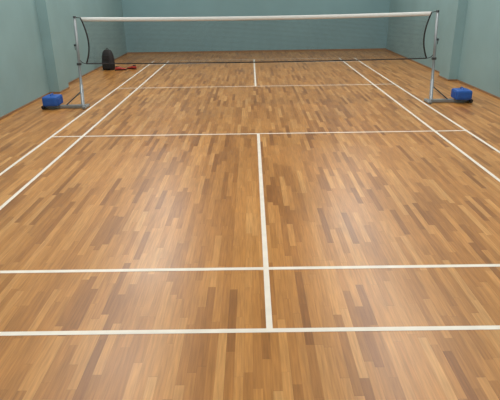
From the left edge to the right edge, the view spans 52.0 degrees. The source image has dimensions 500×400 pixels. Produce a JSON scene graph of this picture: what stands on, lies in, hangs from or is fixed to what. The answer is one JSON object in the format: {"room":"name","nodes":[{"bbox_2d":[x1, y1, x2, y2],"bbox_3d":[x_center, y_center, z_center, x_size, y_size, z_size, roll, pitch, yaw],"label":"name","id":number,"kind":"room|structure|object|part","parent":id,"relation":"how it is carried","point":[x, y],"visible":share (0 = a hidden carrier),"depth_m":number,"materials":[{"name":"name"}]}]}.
{"room":"indoor badminton court","nodes":[
{"label":"indoor badminton court","id":0,"kind":"room"},
{"bbox_2d":[0,0,126,116],"bbox_3d":[-4.228,-3.644,7.343,0.400,5.200,19.750,-1,22,0],"label":"wall","id":1,"kind":"structure","parent":0,"point":[38,54],"depth_m":10.37,"materials":[{"name":"blue paint"}]},
{"bbox_2d":[0,54,125,119],"bbox_3d":[-4.082,-1.255,8.320,0.212,0.035,19.750,-1,22,0],"label":"baseboard","id":2,"kind":"structure","parent":1,"relation":"attached to","point":[35,100],"depth_m":10.50,"materials":[{"name":"brown wood"}]},
{"bbox_2d":[0,50,499,399],"bbox_3d":[0.217,-1.254,8.320,9.210,0.100,20.150,-1,22,0],"label":"floor","id":3,"kind":"structure","parent":0,"point":[367,197],"depth_m":4.47,"materials":[{"name":"brown wood"}]},
{"bbox_2d":[41,16,89,109],"bbox_3d":[-3.343,-2.406,9.065,0.885,1.579,0.320,-1,22,0],"label":"post","id":4,"kind":"object","parent":3,"relation":"on","point":[51,100],"visible":1,"depth_m":9.19,"materials":[{"name":"metal"}]},
{"bbox_3d":[-3.351,-1.823,9.303,0.780,0.299,0.280,-1,22,0],"label":"frame","id":5,"kind":"part","parent":4,"relation":"part of","materials":[{"name":"metal"}]},
{"bbox_2d":[80,11,431,63],"bbox_3d":[0.103,-2.796,8.905,6.025,0.804,0.026,-1,22,0],"label":"net","id":6,"kind":"object","parent":4,"relation":"attached to","point":[403,14],"visible":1,"depth_m":8.87,"materials":[{"name":"black fabric"}]},
{"bbox_2d":[102,48,114,69],"bbox_3d":[-3.830,-3.808,13.848,0.328,0.568,0.345,5,23,14],"label":"backpack","id":7,"kind":"object","parent":3,"relation":"on","point":[104,54],"visible":0.84,"depth_m":13.75,"materials":[{"name":"black fabric"}]},
{"bbox_2d":[115,66,126,70],"bbox_3d":[-3.476,-3.541,13.788,0.308,0.108,0.102,-9,23,-18],"label":"shoe","id":8,"kind":"object","parent":3,"relation":"on","point":[117,68],"visible":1,"depth_m":13.75,"materials":[{"name":"red fabric"}]},
{"bbox_2d":[0,58,499,335],"bbox_3d":[0.121,-1.726,9.343,6.100,0.001,13.400,-1,22,0],"label":"court lines","id":9,"kind":"object","parent":3,"relation":"on","point":[269,327],"visible":0.89,"depth_m":3.86,"materials":[{"name":"paint"}]},
{"bbox_2d":[424,10,472,103],"bbox_3d":[3.561,-2.505,9.024,0.885,1.579,0.320,-1,22,0],"label":"post","id":10,"kind":"object","parent":3,"relation":"on","point":[461,94],"visible":1,"depth_m":9.14,"materials":[{"name":"metal"}]},
{"bbox_3d":[3.588,-1.922,9.262,0.780,0.299,0.280,-1,22,0],"label":"frame","id":11,"kind":"part","parent":10,"relation":"part of","materials":[{"name":"metal"}]},
{"bbox_2d":[122,0,389,51],"bbox_3d":[0.177,-7.483,16.550,9.210,5.200,0.200,-1,22,0],"label":"wall","id":12,"kind":"structure","parent":0,"point":[131,8],"depth_m":17.11,"materials":[{"name":"blue paint"}]},
{"bbox_2d":[127,48,385,53],"bbox_3d":[0.217,-5.059,17.425,8.780,0.050,0.015,-1,22,0],"label":"baseboard","id":13,"kind":"structure","parent":12,"relation":"attached to","point":[367,48],"depth_m":17.42,"materials":[{"name":"brown wood"}]},
{"bbox_2d":[386,0,499,96],"bbox_3d":[4.581,-3.769,7.291,0.400,5.200,19.750,-1,22,0],"label":"wall","id":14,"kind":"structure","parent":0,"point":[468,46],"depth_m":11.14,"materials":[{"name":"blue paint"}]},
{"bbox_2d":[387,49,499,99],"bbox_3d":[4.514,-1.378,8.270,0.212,0.035,19.750,-1,22,0],"label":"baseboard","id":15,"kind":"structure","parent":14,"relation":"attached to","point":[476,88],"depth_m":11.42,"materials":[{"name":"brown wood"}]}
]}

